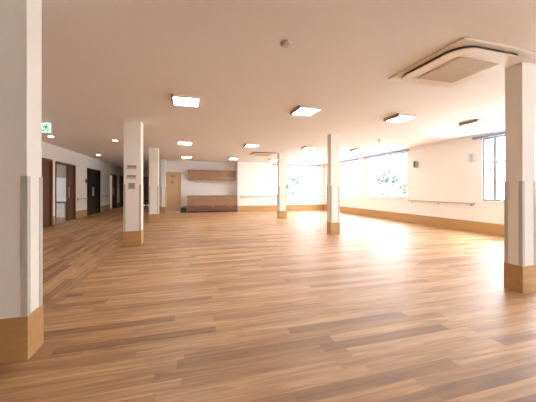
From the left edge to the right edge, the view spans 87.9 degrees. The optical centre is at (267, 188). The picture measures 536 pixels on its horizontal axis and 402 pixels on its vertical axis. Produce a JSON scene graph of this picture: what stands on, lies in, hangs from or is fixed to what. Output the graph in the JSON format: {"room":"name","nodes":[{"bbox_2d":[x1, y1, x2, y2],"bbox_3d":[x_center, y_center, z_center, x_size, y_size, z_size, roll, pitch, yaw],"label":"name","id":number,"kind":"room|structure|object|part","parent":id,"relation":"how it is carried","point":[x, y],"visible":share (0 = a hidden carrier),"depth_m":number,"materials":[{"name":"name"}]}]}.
{"room":"community hall","nodes":[
{"label":"community hall","id":0,"kind":"room"},
{"bbox_2d":[56,177,65,216],"bbox_3d":[-9.313,-0.130,11.411,2.900,2.600,0.120,0,0,-16],"label":"wall partition","id":1,"kind":"structure","parent":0,"point":[60,181],"depth_m":11.55,"materials":[{"name":"white glass"}]},
{"bbox_2d":[56,164,65,176],"bbox_3d":[-8.796,-0.755,11.334,1.850,0.550,0.318,0,0,-16],"label":"upper cabinet","id":2,"kind":"object","parent":1,"relation":"attached to","point":[60,169],"visible":0.02,"depth_m":11.28,"materials":[{"name":"beige wood"}]},
{"bbox_2d":[42,141,123,215],"bbox_3d":[-6.203,-0.130,6.187,0.150,2.600,27.650,0,0,-16],"label":"wall","id":3,"kind":"structure","parent":0,"point":[82,162],"depth_m":11.50,"materials":[{"name":"white paint"}]},
{"bbox_2d":[42,158,52,226],"bbox_3d":[-6.799,0.117,8.269,0.170,2.105,1.290,0,0,-16],"label":"door","id":4,"kind":"structure","parent":3,"relation":"in","point":[47,164],"depth_m":8.72,"materials":[{"name":"wood"}]},
{"bbox_2d":[55,161,75,224],"bbox_3d":[-7.277,0.128,9.910,0.170,2.085,1.710,0,0,-16],"label":"door","id":5,"kind":"structure","parent":3,"relation":"in","point":[70,169],"depth_m":10.44,"materials":[{"name":"wood"}]},
{"bbox_2d":[53,203,119,224],"bbox_3d":[-6.146,1.020,6.282,0.012,0.300,27.500,0,0,-16],"label":"baseboard","id":6,"kind":"structure","parent":3,"relation":"attached to","point":[82,213],"depth_m":11.69,"materials":[{"name":"brown wood"}]},
{"bbox_2d":[87,168,100,215],"bbox_3d":[-8.147,0.128,12.896,0.170,2.085,1.890,0,0,-16],"label":"door","id":7,"kind":"structure","parent":3,"relation":"in","point":[93,176],"depth_m":13.00,"materials":[{"name":"wood"}]},
{"bbox_2d":[110,174,116,208],"bbox_3d":[-9.130,0.158,16.271,0.170,2.025,1.560,0,0,-16],"label":"door","id":8,"kind":"structure","parent":3,"relation":"in","point":[114,177],"depth_m":16.77,"materials":[{"name":"wood"}]},
{"bbox_2d":[120,176,122,206],"bbox_3d":[-9.717,0.158,18.287,0.170,2.025,0.960,0,0,-16],"label":"door","id":9,"kind":"structure","parent":3,"relation":"in","point":[121,177],"depth_m":18.56,"materials":[{"name":"metal"}]},
{"bbox_2d":[110,175,111,207],"bbox_3d":[-10.935,-0.130,16.980,2.900,2.600,0.120,0,0,-16],"label":"wall","id":10,"kind":"structure","parent":0,"point":[110,175],"depth_m":17.25,"materials":[{"name":"white paint"}]},
{"bbox_2d":[143,169,159,176],"bbox_3d":[-10.114,-0.130,19.526,6.200,2.600,0.150,0,0,-16],"label":"wall","id":11,"kind":"structure","parent":0,"point":[145,171],"depth_m":19.86,"materials":[{"name":"white paint"}]},
{"bbox_2d":[143,177,159,204],"bbox_3d":[-8.479,0.142,19.991,1.310,2.055,0.170,0,0,-16],"label":"door","id":12,"kind":"structure","parent":11,"relation":"in","point":[145,179],"depth_m":19.89,"materials":[{"name":"metal"}]},
{"bbox_2d":[160,160,234,206],"bbox_3d":[-3.526,-0.130,14.518,3.950,2.600,0.150,0,0,-16],"label":"wall","id":13,"kind":"structure","parent":0,"point":[188,186],"depth_m":14.43,"materials":[{"name":"white paint"}]},
{"bbox_2d":[166,172,180,211],"bbox_3d":[-4.805,0.158,14.135,0.730,2.025,0.170,0,0,-16],"label":"door","id":14,"kind":"structure","parent":13,"relation":"in","point":[173,179],"depth_m":14.09,"materials":[{"name":"brown wood"}]},
{"bbox_2d":[188,170,203,179],"bbox_3d":[-3.677,-0.728,14.197,0.798,0.485,0.378,0,0,-16],"label":"upper cabinet","id":15,"kind":"object","parent":13,"relation":"attached to","point":[192,174],"visible":1,"depth_m":14.04,"materials":[{"name":"brown wood"}]},
{"bbox_3d":[-3.824,-0.728,13.989,0.395,0.485,0.020,0,0,-16],"label":"door","id":16,"kind":"part","parent":15,"relation":"part of","materials":[{"name":"brown wood"}]},
{"bbox_3d":[-3.441,-0.728,14.100,0.395,0.485,0.020,0,0,-16],"label":"door","id":17,"kind":"part","parent":15,"relation":"part of","materials":[{"name":"brown wood"}]},
{"bbox_2d":[204,170,219,179],"bbox_3d":[-2.909,-0.728,14.421,0.798,0.485,0.378,0,0,-16],"label":"upper cabinet","id":18,"kind":"object","parent":13,"relation":"attached to","point":[208,174],"visible":1,"depth_m":14.26,"materials":[{"name":"brown wood"}]},
{"bbox_3d":[-3.056,-0.728,14.212,0.395,0.485,0.020,0,0,-16],"label":"door","id":19,"kind":"part","parent":18,"relation":"part of","materials":[{"name":"brown wood"}]},
{"bbox_3d":[-2.673,-0.728,14.324,0.395,0.485,0.020,0,0,-16],"label":"door","id":20,"kind":"part","parent":18,"relation":"part of","materials":[{"name":"brown wood"}]},
{"bbox_2d":[220,170,234,179],"bbox_3d":[-2.141,-0.728,14.645,0.798,0.485,0.378,0,0,-16],"label":"upper cabinet","id":21,"kind":"object","parent":13,"relation":"attached to","point":[224,174],"visible":0.98,"depth_m":14.48,"materials":[{"name":"brown wood"}]},
{"bbox_3d":[-2.288,-0.728,14.436,0.395,0.485,0.020,0,0,-16],"label":"door","id":22,"kind":"part","parent":21,"relation":"part of","materials":[{"name":"brown wood"}]},
{"bbox_3d":[-1.905,-0.728,14.548,0.395,0.485,0.020,0,0,-16],"label":"door","id":23,"kind":"part","parent":21,"relation":"part of","materials":[{"name":"brown wood"}]},
{"bbox_2d":[235,162,236,194],"bbox_3d":[-1.611,-0.130,14.738,0.150,2.600,0.500,0,0,-16],"label":"wall","id":24,"kind":"structure","parent":0,"point":[235,162],"depth_m":14.78,"materials":[{"name":"white paint"}]},
{"bbox_2d":[0,205,535,401],"bbox_3d":[-2.047,1.220,7.476,14.950,0.100,27.800,0,0,-16],"label":"floor","id":25,"kind":"structure","parent":0,"point":[249,306],"depth_m":2.57,"materials":[{"name":"brown wood"}]},
{"bbox_2d":[0,0,43,363],"bbox_3d":[-1.797,-0.130,1.964,0.265,2.600,0.219,0,0,-16],"label":"pillar","id":26,"kind":"structure","parent":25,"relation":"on","point":[21,179],"depth_m":1.89,"materials":[{"name":"paint"}]},
{"bbox_2d":[56,201,65,218],"bbox_3d":[-8.414,0.830,10.829,1.200,0.680,0.600,0,0,-16],"label":"table","id":27,"kind":"object","parent":25,"relation":"on","point":[56,201],"visible":0.06,"depth_m":10.72,"materials":[{"name":"grey plastic"}]},
{"bbox_2d":[44,212,159,313],"bbox_3d":[-2.486,1.169,3.885,0.040,0.003,20.850,0,0,-16],"label":"trim","id":28,"kind":"structure","parent":25,"relation":"in","point":[113,252],"depth_m":3.43,"materials":[{"name":"brown wood"}]},
{"bbox_2d":[123,119,143,245],"bbox_3d":[-2.848,-0.130,5.899,0.340,2.600,0.356,0,0,-16],"label":"pillar","id":29,"kind":"structure","parent":25,"relation":"on","point":[133,231],"depth_m":5.74,"materials":[{"name":"paint"}]},
{"bbox_2d":[128,183,134,188],"bbox_3d":[-2.805,-0.062,5.725,0.125,0.125,0.018,0,0,-16],"label":"light switch","id":30,"kind":"object","parent":29,"relation":"attached to","point":[130,185],"visible":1,"depth_m":5.72,"materials":[{"name":"grey plastic"}]},
{"bbox_2d":[127,165,135,168],"bbox_3d":[-2.803,-0.453,5.726,0.170,0.075,0.018,0,0,-16],"label":"controller","id":31,"kind":"object","parent":29,"relation":"attached to","point":[128,166],"visible":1,"depth_m":5.72,"materials":[{"name":"grey plastic"}]},
{"bbox_2d":[127,175,135,178],"bbox_3d":[-2.810,-0.253,5.723,0.165,0.075,0.018,0,0,-16],"label":"controller","id":32,"kind":"object","parent":29,"relation":"attached to","point":[128,176],"visible":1,"depth_m":5.72,"materials":[{"name":"grey plastic"}]},
{"bbox_2d":[149,148,159,222],"bbox_3d":[-4.024,-0.130,9.827,0.326,2.600,0.336,0,0,-16],"label":"pillar","id":33,"kind":"structure","parent":25,"relation":"on","point":[154,215],"depth_m":9.67,"materials":[{"name":"paint"}]},
{"bbox_2d":[161,160,165,212],"bbox_3d":[-5.142,-0.130,13.683,0.236,2.600,0.266,0,0,-16],"label":"pillar","id":34,"kind":"structure","parent":25,"relation":"on","point":[163,162],"depth_m":13.57,"materials":[{"name":"paint"}]},
{"bbox_2d":[181,207,185,212],"bbox_3d":[-4.204,1.038,13.826,0.276,0.265,0.216,0,0,-16],"label":"waste bin","id":35,"kind":"object","parent":25,"relation":"on","point":[183,209],"visible":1,"depth_m":13.73,"materials":[{"name":"plastic"}]},
{"bbox_2d":[187,196,203,212],"bbox_3d":[-3.648,0.770,14.063,0.818,0.800,0.645,0,0,-16],"label":"base cabinet","id":36,"kind":"object","parent":25,"relation":"on","point":[195,204],"visible":0.98,"depth_m":13.78,"materials":[{"name":"brown wood"}]},
{"bbox_3d":[-3.763,0.594,13.725,0.405,0.442,0.020,0,0,-16],"label":"door","id":37,"kind":"part","parent":36,"relation":"part of","materials":[{"name":"brown wood"}]},
{"bbox_3d":[-3.567,0.965,13.783,0.814,0.280,0.020,0,0,-16],"label":"drawer","id":38,"kind":"part","parent":36,"relation":"part of","materials":[{"name":"brown wood"}]},
{"bbox_3d":[-3.370,0.594,13.840,0.405,0.442,0.020,0,0,-16],"label":"door","id":39,"kind":"part","parent":36,"relation":"part of","materials":[{"name":"brown wood"}]},
{"bbox_2d":[187,195,236,196],"bbox_3d":[-2.862,0.350,14.294,2.480,0.040,0.648,0,0,-16],"label":"countertop","id":40,"kind":"structure","parent":36,"relation":"on","point":[187,195],"depth_m":14.11,"materials":[{"name":"laminate"}]},
{"bbox_2d":[204,196,220,211],"bbox_3d":[-2.861,0.770,14.293,0.818,0.800,0.645,0,0,-16],"label":"base cabinet","id":41,"kind":"object","parent":25,"relation":"on","point":[211,203],"visible":0.98,"depth_m":14.00,"materials":[{"name":"brown wood"}]},
{"bbox_3d":[-2.976,0.594,13.955,0.405,0.442,0.020,0,0,-16],"label":"door","id":42,"kind":"part","parent":41,"relation":"part of","materials":[{"name":"brown wood"}]},
{"bbox_3d":[-2.780,0.965,14.012,0.814,0.280,0.020,0,0,-16],"label":"drawer","id":43,"kind":"part","parent":41,"relation":"part of","materials":[{"name":"brown wood"}]},
{"bbox_3d":[-2.583,0.594,14.069,0.405,0.442,0.020,0,0,-16],"label":"door","id":44,"kind":"part","parent":41,"relation":"part of","materials":[{"name":"brown wood"}]},
{"bbox_2d":[221,196,236,211],"bbox_3d":[-2.074,0.770,14.522,0.818,0.800,0.645,0,0,-16],"label":"base cabinet","id":45,"kind":"object","parent":25,"relation":"on","point":[228,203],"visible":0.97,"depth_m":14.23,"materials":[{"name":"brown wood"}]},
{"bbox_3d":[-2.188,0.594,14.184,0.405,0.442,0.020,0,0,-16],"label":"door","id":46,"kind":"part","parent":45,"relation":"part of","materials":[{"name":"brown wood"}]},
{"bbox_3d":[-1.992,0.965,14.241,0.814,0.280,0.020,0,0,-16],"label":"drawer","id":47,"kind":"part","parent":45,"relation":"part of","materials":[{"name":"brown wood"}]},
{"bbox_3d":[-1.796,0.594,14.298,0.405,0.442,0.020,0,0,-16],"label":"door","id":48,"kind":"part","parent":45,"relation":"part of","materials":[{"name":"brown wood"}]},
{"bbox_2d":[277,153,286,218],"bbox_3d":[0.552,-0.130,11.139,0.326,2.600,0.256,0,0,-16],"label":"pillar","id":49,"kind":"structure","parent":25,"relation":"on","point":[281,157],"depth_m":11.03,"materials":[{"name":"paint"}]},
{"bbox_2d":[327,134,339,233],"bbox_3d":[1.719,-0.130,7.312,0.266,2.600,0.216,0,0,-16],"label":"pillar","id":50,"kind":"structure","parent":25,"relation":"on","point":[333,188],"depth_m":7.22,"materials":[{"name":"paint"}]},
{"bbox_2d":[504,62,535,292],"bbox_3d":[2.940,-0.130,3.241,0.238,2.600,0.196,0,0,-16],"label":"pillar","id":51,"kind":"structure","parent":25,"relation":"on","point":[520,78],"depth_m":3.17,"materials":[{"name":"paint"}]},
{"bbox_2d":[237,161,323,211],"bbox_3d":[0.784,-0.130,15.097,4.950,2.600,0.150,0,0,-16],"label":"wall","id":52,"kind":"structure","parent":0,"point":[253,178],"depth_m":14.72,"materials":[{"name":"white paint"}]},
{"bbox_2d":[240,196,319,197],"bbox_3d":[0.802,0.420,14.983,4.680,0.096,0.078,0,0,-16],"label":"handrail","id":53,"kind":"object","parent":52,"relation":"attached to","point":[240,196],"visible":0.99,"depth_m":14.63,"materials":[{"name":"brown wood"}]},
{"bbox_2d":[238,204,323,211],"bbox_3d":[0.801,1.020,15.017,4.938,0.300,0.012,0,0,-16],"label":"baseboard","id":54,"kind":"structure","parent":52,"relation":"attached to","point":[319,206],"depth_m":14.88,"materials":[{"name":"brown wood"}]},
{"bbox_2d":[275,166,317,194],"bbox_3d":[1.588,-0.458,15.289,2.540,1.585,0.130,0,0,-16],"label":"window","id":55,"kind":"structure","parent":52,"relation":"in","point":[275,166],"depth_m":15.43,"materials":[{"name":"metal"}]},
{"bbox_2d":[272,164,320,165],"bbox_3d":[1.586,-1.307,15.206,2.850,0.050,0.088,0,0,-16],"label":"rail","id":56,"kind":"object","parent":52,"relation":"attached to","point":[272,164],"visible":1,"depth_m":15.30,"materials":[{"name":"white metal"}]},
{"bbox_2d":[42,0,535,171],"bbox_3d":[-2.047,-1.490,7.476,14.950,0.120,27.800,0,0,-16],"label":"ceiling","id":57,"kind":"structure","parent":0,"point":[105,63],"depth_m":3.50,"materials":[{"name":"white paint"}]},
{"bbox_2d":[42,121,52,133],"bbox_3d":[-4.685,-1.305,5.876,0.200,0.250,0.067,0,0,-16],"label":"exit sign","id":58,"kind":"object","parent":57,"relation":"hanging from","point":[47,127],"visible":0.76,"depth_m":5.86,"materials":[{"name":"white plastic"}]},
{"bbox_2d":[177,140,191,144],"bbox_3d":[-2.532,-1.397,8.428,0.412,0.067,0.424,0,0,-16],"label":"ceiling light","id":59,"kind":"object","parent":57,"relation":"attached to","point":[178,141],"visible":1,"depth_m":8.27,"materials":[{"name":"white"}]},
{"bbox_2d":[171,93,198,106],"bbox_3d":[-1.310,-1.397,4.410,0.412,0.067,0.424,0,0,-16],"label":"ceiling light","id":60,"kind":"object","parent":57,"relation":"attached to","point":[177,99],"visible":1,"depth_m":4.30,"materials":[{"name":"white plastic"}]},
{"bbox_2d":[173,97,197,106],"bbox_3d":[-1.301,-1.392,4.412,0.368,0.034,0.398,0,0,-16],"label":"diffuser","id":61,"kind":"object","parent":60,"relation":"attached to","point":[183,101],"depth_m":4.37,"materials":[{"name":"white plastic"}]},
{"bbox_2d":[243,143,258,146],"bbox_3d":[-0.550,-1.397,8.954,0.412,0.067,0.424,0,0,-16],"label":"ceiling light","id":62,"kind":"object","parent":57,"relation":"attached to","point":[246,144],"visible":1,"depth_m":8.79,"materials":[{"name":"white plastic"}]},
{"bbox_2d":[248,151,278,155],"bbox_3d":[-0.193,-1.397,11.140,1.030,0.067,1.030,0,0,-16],"label":"air conditioner","id":63,"kind":"object","parent":57,"relation":"attached to","point":[254,153],"visible":1,"depth_m":10.79,"materials":[{"name":"plastic"}]},
{"bbox_3d":[-0.193,-1.380,11.140,0.912,0.012,0.912,0,0,-16],"label":"panel","id":64,"kind":"part","parent":63,"relation":"part of","materials":[{"name":"plastic"}]},
{"bbox_2d":[280,40,290,47],"bbox_3d":[0.174,-1.413,2.728,0.110,0.033,0.110,0,0,-16],"label":"smoke detector","id":65,"kind":"object","parent":57,"relation":"attached to","point":[285,44],"visible":1,"depth_m":2.70,"materials":[{"name":"white plastic"}]},
{"bbox_2d":[290,105,320,115],"bbox_3d":[0.659,-1.397,4.983,0.412,0.067,0.424,0,0,-16],"label":"ceiling light","id":66,"kind":"object","parent":57,"relation":"attached to","point":[305,110],"visible":1,"depth_m":4.87,"materials":[{"name":"white"}]},
{"bbox_2d":[294,108,317,115],"bbox_3d":[0.667,-1.392,4.986,0.368,0.034,0.398,0,0,-16],"label":"diffuser","id":67,"kind":"object","parent":66,"relation":"attached to","point":[297,111],"depth_m":4.93,"materials":[{"name":"white plastic"}]},
{"bbox_2d":[301,146,316,149],"bbox_3d":[1.384,-1.397,9.465,0.412,0.067,0.424,0,0,-16],"label":"ceiling light","id":68,"kind":"object","parent":57,"relation":"attached to","point":[304,147],"visible":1,"depth_m":9.30,"materials":[{"name":"white plastic"}]},
{"bbox_2d":[350,148,366,151],"bbox_3d":[3.237,-1.397,10.005,0.412,0.067,0.424,0,0,-16],"label":"ceiling light","id":69,"kind":"object","parent":57,"relation":"attached to","point":[355,149],"visible":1,"depth_m":9.86,"materials":[{"name":"white plastic"}]},
{"bbox_2d":[384,113,415,121],"bbox_3d":[2.593,-1.397,5.494,0.412,0.067,0.424,0,0,-16],"label":"ceiling light","id":70,"kind":"object","parent":57,"relation":"attached to","point":[399,117],"visible":1,"depth_m":5.38,"materials":[{"name":"white"}]},
{"bbox_2d":[389,116,414,121],"bbox_3d":[2.602,-1.392,5.497,0.368,0.034,0.398,0,0,-16],"label":"diffuser","id":71,"kind":"object","parent":70,"relation":"attached to","point":[391,118],"depth_m":5.42,"materials":[{"name":"white plastic"}]},
{"bbox_2d":[389,37,535,87],"bbox_3d":[2.181,-1.397,3.239,1.030,0.067,1.030,0,0,-16],"label":"air conditioner","id":72,"kind":"object","parent":57,"relation":"attached to","point":[466,59],"visible":1,"depth_m":3.03,"materials":[{"name":"plastic"}]},
{"bbox_2d":[417,57,497,82],"bbox_3d":[2.181,-1.369,3.239,0.570,0.011,0.570,0,0,-16],"label":"grille","id":73,"kind":"object","parent":72,"relation":"attached to","point":[456,69],"depth_m":3.18,"materials":[{"name":"beige plastic"}]},
{"bbox_2d":[402,45,517,76],"bbox_3d":[2.181,-1.397,3.239,0.904,0.022,0.904,0,0,-16],"label":"outlet","id":74,"kind":"object","parent":72,"relation":"attached to","point":[458,60],"depth_m":3.02,"materials":[{"name":"white plastic"}]},
{"bbox_3d":[2.181,-1.380,3.239,0.912,0.012,0.912,0,0,-16],"label":"panel","id":75,"kind":"part","parent":72,"relation":"part of","materials":[{"name":"plastic"}]},
{"bbox_2d":[459,119,492,126],"bbox_3d":[4.407,-1.397,5.918,0.412,0.067,0.424,0,0,-16],"label":"ceiling light","id":76,"kind":"object","parent":57,"relation":"attached to","point":[472,123],"visible":1,"depth_m":5.84,"materials":[{"name":"white"}]},
{"bbox_2d":[464,121,489,126],"bbox_3d":[4.415,-1.392,5.921,0.368,0.034,0.398,0,0,-16],"label":"diffuser","id":77,"kind":"object","parent":76,"relation":"attached to","point":[468,123],"depth_m":5.84,"materials":[{"name":"white plastic"}]},
{"bbox_2d":[324,130,504,223],"bbox_3d":[6.078,-0.130,6.041,0.150,2.600,20.500,0,0,-16],"label":"wall","id":78,"kind":"structure","parent":0,"point":[444,172],"depth_m":8.51,"materials":[{"name":"white paint"}]},
{"bbox_2d":[339,160,357,195],"bbox_3d":[3.788,-0.497,13.758,0.130,1.665,2.340,0,0,-16],"label":"window","id":79,"kind":"structure","parent":78,"relation":"in","point":[344,175],"depth_m":13.73,"materials":[{"name":"metal"}]},
{"bbox_2d":[363,149,408,198],"bbox_3d":[4.592,-0.530,10.894,0.190,1.730,2.550,0,0,-16],"label":"window","id":80,"kind":"structure","parent":78,"relation":"in","point":[389,171],"depth_m":10.75,"materials":[{"name":"metal"}]},
{"bbox_3d":[4.544,-1.345,10.880,0.090,0.100,2.550,0,0,-16],"label":"curtain rail","id":81,"kind":"part","parent":80,"relation":"part of","materials":[{"name":"grey metal"}]},
{"bbox_2d":[324,204,503,236],"bbox_3d":[6.000,1.020,6.018,0.012,0.300,20.200,0,0,-16],"label":"baseboard","id":82,"kind":"structure","parent":78,"relation":"attached to","point":[464,225],"depth_m":8.67,"materials":[{"name":"brown wood"}]},
{"bbox_2d":[413,161,417,167],"bbox_3d":[4.969,-0.830,9.342,0.134,0.220,0.110,0,0,-16],"label":"wall speaker","id":83,"kind":"object","parent":78,"relation":"attached to","point":[415,163],"visible":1,"depth_m":9.29,"materials":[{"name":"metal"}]},
{"bbox_2d":[408,200,474,205],"bbox_3d":[5.224,0.419,8.563,0.080,0.098,2.320,0,0,-16],"label":"handrail","id":84,"kind":"object","parent":78,"relation":"attached to","point":[408,200],"visible":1,"depth_m":8.35,"materials":[{"name":"brown wood"}]},
{"bbox_2d":[468,154,475,160],"bbox_3d":[5.511,-0.860,7.542,0.100,0.180,0.200,0,0,-16],"label":"wall lamp","id":85,"kind":"object","parent":78,"relation":"attached to","point":[470,156],"visible":1,"depth_m":7.49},
{"bbox_2d":[472,132,504,202],"bbox_3d":[5.934,-0.530,6.285,0.190,1.730,2.550,0,0,-16],"label":"window","id":86,"kind":"structure","parent":78,"relation":"in","point":[496,161],"depth_m":7.04,"materials":[{"name":"metal"}]},
{"bbox_3d":[5.886,-1.345,6.271,0.090,0.100,2.550,0,0,-16],"label":"curtain rail","id":87,"kind":"part","parent":86,"relation":"part of","materials":[{"name":"grey metal"}]},
{"label":"outside","id":88,"kind":"structure","parent":0,"visible":0},
{"bbox_2d":[380,194,503,199],"bbox_3d":[5.406,1.695,17.198,100.000,0.150,110.000,0,0,-16],"label":"ground","id":89,"kind":"structure","parent":88,"point":[500,198],"depth_m":47.41,"materials":[{"name":"white"}]},
{"bbox_2d":[286,170,300,193],"bbox_3d":[1.774,0.127,20.107,1.363,2.987,1.138,0,0,-16],"label":"tree","id":90,"kind":"object","parent":89,"relation":"on","point":[295,178],"visible":0.7,"depth_m":19.94,"materials":[{"name":"green plant"}]},
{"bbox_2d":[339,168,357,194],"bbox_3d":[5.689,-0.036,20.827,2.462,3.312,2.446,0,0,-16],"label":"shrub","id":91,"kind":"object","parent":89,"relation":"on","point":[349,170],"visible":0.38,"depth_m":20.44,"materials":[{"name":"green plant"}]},
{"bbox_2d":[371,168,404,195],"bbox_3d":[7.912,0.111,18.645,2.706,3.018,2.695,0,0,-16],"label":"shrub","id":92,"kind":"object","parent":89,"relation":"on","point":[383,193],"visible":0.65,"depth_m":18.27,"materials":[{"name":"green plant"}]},
{"bbox_2d":[396,172,406,195],"bbox_3d":[8.194,0.271,15.467,2.264,2.699,2.561,0,0,-16],"label":"shrub","id":93,"kind":"object","parent":89,"relation":"on","point":[404,181],"visible":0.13,"depth_m":15.69,"materials":[{"name":"green plant"}]}
]}

